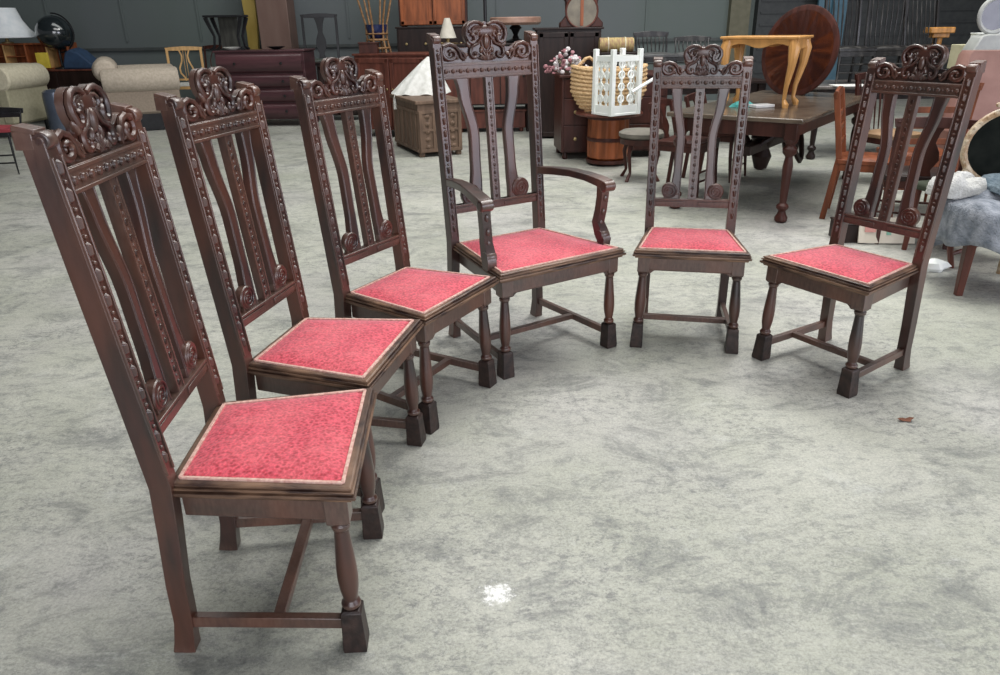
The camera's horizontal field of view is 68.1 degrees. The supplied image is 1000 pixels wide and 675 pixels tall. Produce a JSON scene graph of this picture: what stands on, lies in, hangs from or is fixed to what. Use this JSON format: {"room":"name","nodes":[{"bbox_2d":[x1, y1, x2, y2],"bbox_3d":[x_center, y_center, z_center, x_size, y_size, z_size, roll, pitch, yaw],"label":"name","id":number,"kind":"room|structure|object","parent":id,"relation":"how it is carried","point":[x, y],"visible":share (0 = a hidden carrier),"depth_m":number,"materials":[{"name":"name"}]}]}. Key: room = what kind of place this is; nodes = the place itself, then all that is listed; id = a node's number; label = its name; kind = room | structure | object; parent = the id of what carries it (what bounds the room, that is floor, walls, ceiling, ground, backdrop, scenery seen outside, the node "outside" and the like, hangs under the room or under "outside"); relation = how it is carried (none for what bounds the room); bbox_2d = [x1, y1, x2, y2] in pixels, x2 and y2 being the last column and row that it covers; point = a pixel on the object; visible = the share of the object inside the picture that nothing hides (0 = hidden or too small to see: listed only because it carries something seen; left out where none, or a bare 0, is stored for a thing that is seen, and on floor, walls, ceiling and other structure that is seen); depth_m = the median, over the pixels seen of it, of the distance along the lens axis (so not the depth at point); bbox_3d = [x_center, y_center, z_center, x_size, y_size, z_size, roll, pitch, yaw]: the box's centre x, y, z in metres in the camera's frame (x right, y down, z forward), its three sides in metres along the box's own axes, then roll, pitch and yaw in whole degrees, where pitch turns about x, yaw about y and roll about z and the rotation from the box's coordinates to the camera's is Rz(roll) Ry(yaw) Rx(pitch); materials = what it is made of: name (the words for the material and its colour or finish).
{"room":"second-hand shop","nodes":[
{"label":"second-hand shop","id":0,"kind":"room"},
{"bbox_2d":[0,0,754,100],"bbox_3d":[-3.124,-7.157,12.897,30.000,6.000,0.225,-1,23,0],"label":"wall","id":1,"kind":"structure","parent":0,"point":[95,23],"depth_m":13.40,"materials":[{"name":"grey paint"}]},
{"bbox_2d":[84,38,722,50],"bbox_3d":[-5.592,-5.295,13.540,25.000,0.050,0.060,-1,23,0],"label":"trim","id":2,"kind":"structure","parent":1,"relation":"attached to","point":[668,39],"depth_m":13.51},
{"bbox_2d":[726,0,750,97],"bbox_3d":[4.281,-7.219,12.743,0.350,6.000,0.160,-1,23,0],"label":"trim","id":3,"kind":"structure","parent":1,"relation":"attached to","point":[738,10],"depth_m":13.31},
{"bbox_2d":[749,0,986,90],"bbox_3d":[10.826,-7.320,12.713,12.500,6.000,0.225,-1,23,0],"label":"door","id":4,"kind":"structure","parent":1,"relation":"in","point":[960,14],"depth_m":13.28,"materials":[{"name":"metal"}]},
{"bbox_2d":[0,99,999,674],"bbox_3d":[-0.018,-1.013,6.087,44.000,0.100,32.000,-1,23,0],"label":"floor","id":5,"kind":"structure","parent":0,"point":[677,503],"depth_m":2.45,"materials":[{"name":"concrete"}]},
{"bbox_2d":[0,107,22,173],"bbox_3d":[-5.372,-2.106,7.927,0.459,0.649,0.508,-6,23,-11],"label":"metal chair","id":6,"kind":"object","parent":5,"relation":"on","point":[5,131],"visible":0.8,"depth_m":7.86,"materials":[{"name":"red metal"}]},
{"bbox_2d":[0,63,49,129],"bbox_3d":[-7.347,-3.466,10.793,1.297,0.978,1.050,1,23,4],"label":"armchair","id":7,"kind":"object","parent":5,"relation":"on","point":[22,85],"visible":0.77,"depth_m":10.57,"materials":[{"name":"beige fabric"}]},
{"bbox_2d":[41,89,65,130],"bbox_3d":[-6.346,-3.236,10.638,0.320,0.645,0.320,-1,23,0],"label":"waste bin","id":8,"kind":"object","parent":5,"relation":"on","point":[54,122],"visible":0.39,"depth_m":10.49,"materials":[{"name":"plastic"}]},
{"bbox_2d":[47,69,102,88],"bbox_3d":[-7.387,-4.003,12.246,2.030,0.835,0.766,-1,23,0],"label":"writing desk","id":9,"kind":"object","parent":5,"relation":"on","point":[58,78],"visible":0.06,"depth_m":11.81,"materials":[{"name":"black wood"}]},
{"bbox_2d":[0,42,76,68],"bbox_3d":[-7.610,-4.570,12.018,1.391,0.396,0.300,-1,23,0],"label":"hutch","id":10,"kind":"object","parent":9,"relation":"on","point":[10,52],"visible":0.6,"depth_m":12.05,"materials":[{"name":"orange wood"}]},
{"bbox_2d":[0,8,35,43],"bbox_3d":[-7.914,-4.967,11.794,0.968,0.520,0.968,-1,23,0],"label":"table lamp","id":11,"kind":"object","parent":10,"relation":"on","point":[12,25],"visible":0.91,"depth_m":11.62,"materials":[{"name":"white fabric"}]},
{"bbox_2d":[35,53,50,67],"bbox_3d":[-7.277,-4.413,11.783,0.190,0.230,0.040,-1,23,0],"label":"notebook","id":12,"kind":"object","parent":9,"relation":"on","point":[41,58],"visible":0.77,"depth_m":11.76,"materials":[{"name":"yellow paper"}]},
{"bbox_2d":[35,12,74,68],"bbox_3d":[-7.091,-4.745,11.839,0.556,0.842,0.556,10,25,25],"label":"globe ornament","id":13,"kind":"object","parent":9,"relation":"on","point":[54,32],"visible":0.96,"depth_m":11.63,"materials":[{"name":"black glass"}]},
{"bbox_2d":[63,47,95,68],"bbox_3d":[-6.730,-4.505,11.928,0.517,0.319,0.330,-1,23,0],"label":"cloth bag","id":14,"kind":"object","parent":9,"relation":"on","point":[75,58],"visible":0.74,"depth_m":11.81,"materials":[{"name":"blue fabric"}]},
{"bbox_2d":[92,56,180,129],"bbox_3d":[-5.542,-3.772,11.376,1.141,1.032,1.447,-11,25,-23],"label":"sofa","id":15,"kind":"object","parent":5,"relation":"on","point":[135,85],"visible":0.74,"depth_m":10.80,"materials":[{"name":"beige fabric"}]},
{"bbox_2d":[164,46,203,89],"bbox_3d":[-5.320,-4.348,12.604,0.599,1.131,0.530,-7,24,-15],"label":"chair","id":16,"kind":"object","parent":5,"relation":"on","point":[183,85],"visible":0.32,"depth_m":12.62,"materials":[{"name":"yellow wood"}]},
{"bbox_2d":[10,83,383,652],"bbox_3d":[-0.598,0.081,1.743,0.536,1.296,0.504,-2,23,-3],"label":"dining chair","id":17,"kind":"object","parent":5,"relation":"on","point":[303,459],"visible":1,"depth_m":1.66,"materials":[{"name":"brown wood"}]},
{"bbox_2d":[203,45,221,67],"bbox_3d":[-5.116,-4.627,13.248,0.519,1.134,0.515,3,23,9],"label":"chair","id":18,"kind":"object","parent":5,"relation":"on","point":[206,46],"visible":0.1,"depth_m":13.29,"materials":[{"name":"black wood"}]},
{"bbox_2d":[242,0,259,48],"bbox_3d":[-4.349,-5.266,13.105,0.270,2.407,0.200,-1,23,0],"label":"timber post","id":19,"kind":"object","parent":5,"relation":"on","point":[249,6],"visible":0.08,"depth_m":12.92,"materials":[{"name":"yellow wood"}]},
{"bbox_2d":[212,48,318,121],"bbox_3d":[-3.560,-3.841,11.379,1.387,1.093,0.691,1,23,4],"label":"chest","id":20,"kind":"object","parent":5,"relation":"on","point":[270,70],"visible":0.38,"depth_m":11.05,"materials":[{"name":"brown wood"}]},
{"bbox_2d":[202,15,249,50],"bbox_3d":[-4.087,-4.570,11.121,0.580,0.506,0.340,-1,23,0],"label":"plant stand","id":21,"kind":"object","parent":20,"relation":"on","point":[229,27],"visible":0.92,"depth_m":11.18,"materials":[{"name":"black paint"}]},
{"bbox_2d":[223,47,239,49],"bbox_3d":[-4.006,-4.319,11.065,0.270,0.045,0.270,-1,23,0],"label":"dish","id":22,"kind":"object","parent":20,"relation":"on","point":[227,48],"visible":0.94,"depth_m":10.98,"materials":[{"name":"white ceramic"}]},
{"bbox_2d":[267,46,284,49],"bbox_3d":[-3.347,-4.330,11.065,0.270,0.045,0.270,-1,23,0],"label":"dish","id":23,"kind":"object","parent":20,"relation":"on","point":[271,47],"visible":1,"depth_m":11.01,"materials":[{"name":"black ceramic"}]},
{"bbox_2d":[255,0,298,48],"bbox_3d":[-3.807,-5.123,12.790,0.597,2.360,0.560,-1,23,0],"label":"wardrobe","id":24,"kind":"object","parent":5,"relation":"on","point":[276,18],"visible":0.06,"depth_m":12.48,"materials":[{"name":"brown wood"}]},
{"bbox_2d":[154,66,425,511],"bbox_3d":[-0.578,-0.147,2.283,0.536,1.296,0.504,4,23,12],"label":"dining chair","id":25,"kind":"object","parent":5,"relation":"on","point":[316,354],"visible":0.96,"depth_m":2.21,"materials":[{"name":"brown wood"}]},
{"bbox_2d":[300,13,339,65],"bbox_3d":[-2.932,-4.491,12.237,0.599,1.604,0.530,-4,23,-7],"label":"chair","id":26,"kind":"object","parent":5,"relation":"on","point":[321,45],"visible":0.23,"depth_m":12.20,"materials":[{"name":"paint"}]},
{"bbox_2d":[315,62,357,115],"bbox_3d":[-2.549,-3.959,11.883,0.700,0.883,0.333,-1,23,0],"label":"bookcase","id":27,"kind":"object","parent":5,"relation":"on","point":[320,78],"visible":0.09,"depth_m":11.68,"materials":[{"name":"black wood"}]},
{"bbox_2d":[352,52,428,129],"bbox_3d":[-1.349,-3.313,10.082,1.060,1.061,0.693,6,24,17],"label":"base cabinet","id":28,"kind":"object","parent":5,"relation":"on","point":[395,67],"visible":0.34,"depth_m":9.69,"materials":[{"name":"red wood"}]},
{"bbox_2d":[358,42,379,53],"bbox_3d":[-1.736,-3.845,9.816,0.260,0.140,0.220,-1,23,0],"label":"wooden box","id":29,"kind":"object","parent":28,"relation":"on","point":[364,47],"visible":1,"depth_m":9.73,"materials":[{"name":"brown wood"}]},
{"bbox_2d":[357,0,391,52],"bbox_3d":[-1.657,-4.234,9.869,0.520,0.820,0.530,-1,23,0],"label":"chair","id":30,"kind":"object","parent":28,"relation":"on","point":[374,39],"visible":0.79,"depth_m":9.86,"materials":[{"name":"brown wood"}]},
{"bbox_2d":[366,24,386,38],"bbox_3d":[-1.655,-4.105,9.924,0.290,0.172,0.290,-1,23,0],"label":"bowl","id":31,"kind":"object","parent":30,"relation":"on","point":[377,27],"visible":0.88,"depth_m":9.82,"materials":[{"name":"blue ceramic"}]},
{"bbox_2d":[289,56,498,434],"bbox_3d":[-0.364,-0.363,2.784,0.536,1.296,0.504,12,26,28],"label":"dining chair","id":32,"kind":"object","parent":5,"relation":"on","point":[438,298],"visible":0.99,"depth_m":2.75,"materials":[{"name":"brown wood"}]},
{"bbox_2d":[390,94,462,157],"bbox_3d":[-0.880,-2.560,8.849,0.570,0.621,1.100,-10,25,-20],"label":"chest","id":33,"kind":"object","parent":5,"relation":"on","point":[414,116],"visible":0.73,"depth_m":8.44,"materials":[{"name":"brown wood"}]},
{"bbox_2d":[391,57,450,108],"bbox_3d":[-0.970,-3.104,9.006,0.742,0.585,0.552,-1,23,0],"label":"draped cloth","id":34,"kind":"object","parent":33,"relation":"on","point":[418,82],"visible":0.76,"depth_m":8.84,"materials":[{"name":"white fabric"}]},
{"bbox_2d":[395,26,473,106],"bbox_3d":[-1.048,-4.399,12.233,1.209,1.375,0.666,-1,23,0],"label":"sideboard","id":35,"kind":"object","parent":5,"relation":"on","point":[409,39],"visible":0.23,"depth_m":11.75,"materials":[{"name":"brown wood"}]},
{"bbox_2d":[398,0,467,26],"bbox_3d":[-1.069,-5.583,11.728,1.109,1.201,0.623,-1,23,0],"label":"wardrobe","id":36,"kind":"object","parent":35,"relation":"on","point":[411,12],"visible":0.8,"depth_m":11.63,"materials":[{"name":"brown wood"}]},
{"bbox_2d":[441,43,528,130],"bbox_3d":[-0.202,-3.494,10.342,1.312,1.154,0.616,-1,23,0],"label":"sideboard","id":37,"kind":"object","parent":5,"relation":"on","point":[475,84],"visible":0.2,"depth_m":10.10,"materials":[{"name":"black wood"}]},
{"bbox_2d":[440,18,458,43],"bbox_3d":[-0.705,-4.111,9.928,0.300,0.323,0.300,-1,23,0],"label":"lamp","id":38,"kind":"object","parent":37,"relation":"on","point":[447,31],"visible":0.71,"depth_m":9.86,"materials":[{"name":"beige fabric"}]},
{"bbox_2d":[483,0,486,22],"bbox_3d":[-0.196,-4.311,9.706,0.200,0.850,0.200,-1,23,0],"label":"pole","id":39,"kind":"object","parent":37,"relation":"on","point":[484,1],"visible":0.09,"depth_m":9.70,"materials":[{"name":"black metal"}]},
{"bbox_2d":[490,17,540,42],"bbox_3d":[0.214,-4.224,10.159,0.697,0.324,0.697,-1,23,0],"label":"round pedestal table","id":40,"kind":"object","parent":37,"relation":"on","point":[515,22],"visible":0.88,"depth_m":9.87,"materials":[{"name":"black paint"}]},
{"bbox_2d":[461,106,526,131],"bbox_3d":[-0.125,-3.088,10.475,0.990,0.301,0.440,-1,23,0],"label":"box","id":41,"kind":"object","parent":5,"relation":"on","point":[519,118],"visible":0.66,"depth_m":10.29,"materials":[{"name":"red wood"}]},
{"bbox_2d":[426,20,625,379],"bbox_3d":[0.100,-0.635,3.259,0.694,1.411,0.648,-15,27,-29],"label":"carved armchair","id":42,"kind":"object","parent":5,"relation":"on","point":[535,258],"visible":1,"depth_m":3.28,"materials":[{"name":"brown wood"}]},
{"bbox_2d":[532,27,603,136],"bbox_3d":[0.867,-3.325,9.663,0.863,1.340,0.583,-1,23,0],"label":"cabinet","id":43,"kind":"object","parent":5,"relation":"on","point":[551,41],"visible":0.27,"depth_m":9.27,"materials":[{"name":"black wood"}]},
{"bbox_2d":[559,0,602,26],"bbox_3d":[1.015,-4.208,9.236,0.538,0.663,0.223,-1,23,0],"label":"case","id":44,"kind":"object","parent":43,"relation":"on","point":[578,13],"visible":0.93,"depth_m":9.20,"materials":[{"name":"brown wood"}]},
{"bbox_2d":[567,0,596,26],"bbox_3d":[1.018,-4.058,9.195,0.380,0.378,0.015,-1,23,0],"label":"clock","id":45,"kind":"object","parent":44,"relation":"on","point":[580,13],"depth_m":9.20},
{"bbox_2d":[575,109,642,165],"bbox_3d":[1.140,-2.107,7.805,0.700,0.536,0.700,-1,23,0],"label":"table","id":46,"kind":"object","parent":5,"relation":"on","point":[604,148],"visible":0.79,"depth_m":7.64,"materials":[{"name":"orange wood"}]},
{"bbox_2d":[570,56,647,112],"bbox_3d":[1.110,-2.593,7.577,0.789,0.552,0.473,-1,23,0],"label":"straw basket","id":47,"kind":"object","parent":46,"relation":"on","point":[581,79],"visible":0.48,"depth_m":7.45,"materials":[{"name":"wicker"}]},
{"bbox_2d":[591,48,643,116],"bbox_3d":[1.162,-2.535,7.341,0.385,0.615,0.305,-15,27,-29],"label":"lantern","id":48,"kind":"object","parent":46,"relation":"on","point":[602,62],"visible":0.95,"depth_m":7.26,"materials":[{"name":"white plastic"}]},
{"bbox_2d":[595,112,636,115],"bbox_3d":[1.167,-2.264,7.456,0.370,0.024,0.290,-15,27,-29],"label":"tray","id":49,"kind":"object","parent":48,"relation":"on","point":[596,113],"depth_m":7.33,"materials":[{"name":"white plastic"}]},
{"bbox_2d":[552,70,667,158],"bbox_3d":[1.218,-2.497,8.282,1.210,0.881,0.626,-3,23,-4],"label":"desk","id":50,"kind":"object","parent":5,"relation":"on","point":[570,129],"visible":0.42,"depth_m":8.05,"materials":[{"name":"brown wood"}]},
{"bbox_2d":[543,47,586,73],"bbox_3d":[0.728,-2.966,7.925,0.531,0.271,0.238,-1,23,0],"label":"dried flowers","id":51,"kind":"object","parent":50,"relation":"on","point":[573,59],"visible":0.74,"depth_m":7.90,"materials":[{"name":"pink plant"}]},
{"bbox_2d":[591,51,636,66],"bbox_3d":[1.384,-2.913,9.021,0.540,1.065,0.413,-1,23,0],"label":"base cabinet","id":52,"kind":"object","parent":5,"relation":"on","point":[632,52],"visible":0.08,"depth_m":8.66,"materials":[{"name":"black wood"}]},
{"bbox_2d":[598,37,633,51],"bbox_3d":[1.375,-3.463,8.752,0.400,0.172,0.172,-1,23,0],"label":"rolled rug","id":53,"kind":"object","parent":52,"relation":"on","point":[607,44],"visible":0.89,"depth_m":8.68,"materials":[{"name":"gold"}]},
{"bbox_2d":[619,127,663,181],"bbox_3d":[1.336,-1.735,7.021,0.430,0.476,0.430,-1,23,0],"label":"round stool","id":54,"kind":"object","parent":5,"relation":"on","point":[631,137],"visible":0.8,"depth_m":6.86,"materials":[{"name":"beige fabric"}]},
{"bbox_2d":[619,127,663,140],"bbox_3d":[1.332,-1.917,6.944,0.430,0.080,0.430,-1,23,0],"label":"cushion","id":55,"kind":"object","parent":54,"relation":"on","point":[641,133],"depth_m":6.82,"materials":[{"name":"beige fabric"}]},
{"bbox_2d":[646,99,720,197],"bbox_3d":[1.600,-1.665,6.449,0.514,0.770,0.459,15,28,34],"label":"chair","id":56,"kind":"object","parent":5,"relation":"on","point":[665,144],"visible":0.5,"depth_m":6.42,"materials":[{"name":"brown wood"}]},
{"bbox_2d":[630,44,753,353],"bbox_3d":[0.879,-0.630,3.364,0.504,1.296,0.536,4,23,11],"label":"dining chair","id":57,"kind":"object","parent":5,"relation":"on","point":[700,250],"visible":1,"depth_m":3.38,"materials":[{"name":"brown wood"}]},
{"bbox_2d":[681,92,746,182],"bbox_3d":[2.046,-1.907,7.001,0.514,0.770,0.459,15,28,34],"label":"chair","id":58,"kind":"object","parent":5,"relation":"on","point":[730,138],"visible":0.37,"depth_m":6.85,"materials":[{"name":"brown wood"}]},
{"bbox_2d":[667,77,766,135],"bbox_3d":[2.373,-2.748,9.008,1.500,0.740,0.800,-3,23,-5],"label":"table","id":59,"kind":"object","parent":5,"relation":"on","point":[757,84],"visible":0.05,"depth_m":8.62,"materials":[{"name":"black wood"}]},
{"bbox_2d":[633,31,678,63],"bbox_3d":[1.844,-3.342,8.782,0.439,0.549,0.428,-4,23,-7],"label":"spindle chair","id":60,"kind":"object","parent":59,"relation":"on","point":[649,56],"visible":0.7,"depth_m":8.84,"materials":[{"name":"black wood"}]},
{"bbox_2d":[673,35,710,63],"bbox_3d":[2.273,-3.322,8.794,0.439,0.489,0.428,4,23,11],"label":"spindle chair","id":61,"kind":"object","parent":59,"relation":"on","point":[692,38],"visible":0.4,"depth_m":8.88,"materials":[{"name":"black wood"}]},
{"bbox_2d":[667,90,860,222],"bbox_3d":[2.344,-1.623,6.341,1.020,0.750,2.200,15,28,34],"label":"dining table","id":62,"kind":"object","parent":5,"relation":"on","point":[769,127],"visible":0.7,"depth_m":5.65,"materials":[{"name":"brown wood"}]},
{"bbox_2d":[631,78,652,93],"bbox_3d":[1.450,-2.486,7.184,0.396,0.206,0.032,-10,25,-21],"label":"rod","id":63,"kind":"object","parent":62,"relation":"on","point":[651,79],"visible":0.57,"depth_m":7.16,"materials":[{"name":"plastic"}]},
{"bbox_2d":[729,101,752,107],"bbox_3d":[1.938,-1.869,5.908,0.190,0.050,0.104,-8,24,-16],"label":"cloth","id":64,"kind":"object","parent":62,"relation":"on","point":[735,104],"visible":0.4,"depth_m":5.89,"materials":[{"name":"fabric"}]},
{"bbox_2d":[749,103,774,107],"bbox_3d":[2.073,-1.838,5.866,0.170,0.022,0.110,-8,24,-16],"label":"pack","id":65,"kind":"object","parent":62,"relation":"on","point":[761,105],"visible":0.89,"depth_m":5.83},
{"bbox_2d":[720,35,813,107],"bbox_3d":[2.107,-2.135,5.928,0.616,0.522,0.437,14,27,32],"label":"table","id":66,"kind":"object","parent":62,"relation":"on","point":[796,44],"visible":0.94,"depth_m":5.77,"materials":[{"name":"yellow wood"}]},
{"bbox_2d":[762,4,839,95],"bbox_3d":[2.733,-2.595,6.708,0.205,0.778,0.785,-15,27,-30],"label":"tilt top","id":67,"kind":"object","parent":62,"relation":"on","point":[809,19],"visible":0.8,"depth_m":6.61,"materials":[{"name":"red wood"}]},
{"bbox_2d":[817,0,847,79],"bbox_3d":[5.776,-5.671,12.872,0.500,3.000,0.110,-1,23,0],"label":"wall","id":68,"kind":"structure","parent":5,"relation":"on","point":[832,75],"depth_m":12.88,"materials":[{"name":"grey paint"}]},
{"bbox_2d":[828,217,858,242],"bbox_3d":[2.367,-0.734,5.032,0.180,0.131,0.210,-1,23,0],"label":"crate","id":69,"kind":"object","parent":5,"relation":"on","point":[852,230],"visible":0.34,"depth_m":4.95,"materials":[{"name":"black wood"}]},
{"bbox_2d":[819,86,894,218],"bbox_3d":[2.697,-1.358,5.464,0.522,0.938,0.439,11,26,26],"label":"chair","id":70,"kind":"object","parent":5,"relation":"on","point":[869,158],"visible":0.52,"depth_m":5.39,"materials":[{"name":"orange wood"}]},
{"bbox_2d":[752,44,986,398],"bbox_3d":[1.458,-0.483,2.993,0.536,1.296,0.504,-14,26,-29],"label":"dining chair","id":71,"kind":"object","parent":5,"relation":"on","point":[859,279],"visible":1,"depth_m":2.98,"materials":[{"name":"brown wood"}]},
{"bbox_2d":[806,80,933,159],"bbox_3d":[4.259,-2.395,8.085,2.000,0.750,0.900,1,23,4],"label":"table","id":72,"kind":"object","parent":5,"relation":"on","point":[824,86],"visible":0.23,"depth_m":7.81,"materials":[{"name":"black wood"}]},
{"bbox_2d":[829,84,863,86],"bbox_3d":[3.578,-2.578,7.568,0.340,0.012,0.220,-1,23,0],"label":"paper sheet","id":73,"kind":"object","parent":72,"relation":"on","point":[834,85],"visible":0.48,"depth_m":7.52,"materials":[{"name":"white paper"}]},
{"bbox_2d":[824,0,876,83],"bbox_3d":[3.633,-3.143,7.701,0.439,0.950,0.483,-3,23,-6],"label":"spindle chair","id":74,"kind":"object","parent":72,"relation":"on","point":[855,51],"visible":0.6,"depth_m":7.75,"materials":[{"name":"brown wood"}]},
{"bbox_2d":[857,0,908,73],"bbox_3d":[4.061,-3.178,7.689,0.439,1.010,0.483,1,23,6],"label":"spindle chair","id":75,"kind":"object","parent":72,"relation":"on","point":[897,50],"visible":0.5,"depth_m":7.78,"materials":[{"name":"brown wood"}]},
{"bbox_2d":[897,0,950,66],"bbox_3d":[4.481,-3.121,7.716,0.439,0.870,0.483,-5,23,-9],"label":"spindle chair","id":76,"kind":"object","parent":72,"relation":"on","point":[936,2],"visible":0.31,"depth_m":7.81,"materials":[{"name":"brown wood"}]},
{"bbox_2d":[923,27,955,43],"bbox_3d":[4.683,-3.054,7.972,0.260,0.537,0.160,-1,23,0],"label":"wooden pedestal","id":77,"kind":"object","parent":72,"relation":"on","point":[939,33],"visible":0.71,"depth_m":7.84,"materials":[{"name":"orange wood"}]},
{"bbox_2d":[841,72,920,178],"bbox_3d":[3.479,-1.872,6.629,0.479,0.950,0.515,-9,24,-18],"label":"chair","id":78,"kind":"object","parent":5,"relation":"on","point":[874,135],"visible":0.15,"depth_m":6.61,"materials":[{"name":"brown wood"}]},
{"bbox_2d":[857,217,914,243],"bbox_3d":[2.566,-0.710,4.906,0.360,0.168,0.055,1,23,6],"label":"board","id":79,"kind":"object","parent":5,"relation":"on","point":[865,234],"visible":0.41,"depth_m":4.91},
{"bbox_2d":[865,227,875,231],"bbox_3d":[2.456,-0.717,4.902,0.070,0.040,0.014,1,23,6],"label":"print","id":80,"kind":"object","parent":79,"relation":"attached to","point":[867,229],"depth_m":4.90},
{"bbox_2d":[898,417,913,421],"bbox_3d":[1.516,0.305,2.764,0.050,0.010,0.040,-20,29,-37],"label":"dead leaf","id":81,"kind":"object","parent":5,"relation":"on","point":[908,419],"visible":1,"depth_m":2.76,"materials":[{"name":"brown plant"}]},
{"bbox_2d":[874,117,977,249],"bbox_3d":[2.768,-1.057,4.888,0.459,0.830,0.514,8,25,20],"label":"chair","id":82,"kind":"object","parent":5,"relation":"on","point":[931,157],"visible":0.32,"depth_m":4.67,"materials":[{"name":"black wood"}]},
{"bbox_2d":[876,82,984,201],"bbox_3d":[3.175,-1.442,5.589,0.479,0.980,0.515,2,23,7],"label":"chair","id":83,"kind":"object","parent":5,"relation":"on","point":[913,141],"visible":0.08,"depth_m":5.41,"materials":[{"name":"orange wood"}]},
{"bbox_2d":[901,180,977,267],"bbox_3d":[2.868,-0.721,4.587,0.579,0.451,0.448,-7,24,-14],"label":"chair","id":84,"kind":"object","parent":5,"relation":"on","point":[921,186],"visible":0.21,"depth_m":4.59,"materials":[{"name":"red wood"}]},
{"bbox_2d":[927,258,951,271],"bbox_3d":[2.583,-0.439,4.405,0.169,0.070,0.126,-14,26,-28],"label":"plastic bag","id":85,"kind":"object","parent":5,"relation":"on","point":[934,265],"visible":0.7,"depth_m":4.37,"materials":[{"name":"white plastic"}]},
{"bbox_2d":[937,50,999,166],"bbox_3d":[3.837,-1.577,5.664,0.770,1.144,0.765,2,23,7],"label":"armchair","id":86,"kind":"object","parent":5,"relation":"on","point":[989,96],"visible":0.09,"depth_m":5.70,"materials":[{"name":"fabric"}]},
{"bbox_2d":[953,102,999,295],"bbox_3d":[2.737,-0.748,3.968,0.598,0.981,0.466,1,23,6],"label":"chair","id":87,"kind":"object","parent":5,"relation":"on","point":[980,150],"visible":0.5,"depth_m":4.06,"materials":[{"name":"black fabric"}]},
{"bbox_2d":[934,189,999,253],"bbox_3d":[2.706,-0.604,3.974,0.641,0.373,0.583,-1,23,0],"label":"throw","id":88,"kind":"object","parent":87,"relation":"on","point":[972,220],"visible":0.66,"depth_m":3.83,"materials":[{"name":"fabric"}]},
{"bbox_2d":[925,171,986,198],"bbox_3d":[2.478,-0.841,4.033,0.311,0.135,0.214,-1,23,0],"label":"fleece","id":89,"kind":"object","parent":88,"relation":"on","point":[964,184],"visible":0.69,"depth_m":3.95,"materials":[{"name":"fur"}]},
{"bbox_2d":[982,173,999,194],"bbox_3d":[2.814,-0.828,3.959,0.451,0.123,0.346,-1,23,0],"label":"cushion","id":90,"kind":"object","parent":88,"relation":"on","point":[993,179],"visible":0.66,"depth_m":3.96,"materials":[{"name":"blue fabric"}]},
{"bbox_2d":[962,0,999,49],"bbox_3d":[4.019,-2.034,6.227,0.400,1.542,0.160,-1,23,0],"label":"mirror","id":91,"kind":"object","parent":5,"relation":"on","point":[988,16],"visible":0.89,"depth_m":5.99,"materials":[{"name":"paint"}]},
{"bbox_3d":[4.784,-2.042,6.989,0.900,0.937,0.500,-1,23,0],"label":"table","id":92,"kind":"object","parent":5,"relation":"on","visible":0},
{"bbox_2d":[947,44,965,68],"bbox_3d":[4.345,-2.567,6.764,0.340,0.210,0.250,-1,23,0],"label":"box","id":93,"kind":"object","parent":92,"relation":"on","point":[956,49],"visible":0.26,"depth_m":6.80,"materials":[{"name":"beige cardboard"}]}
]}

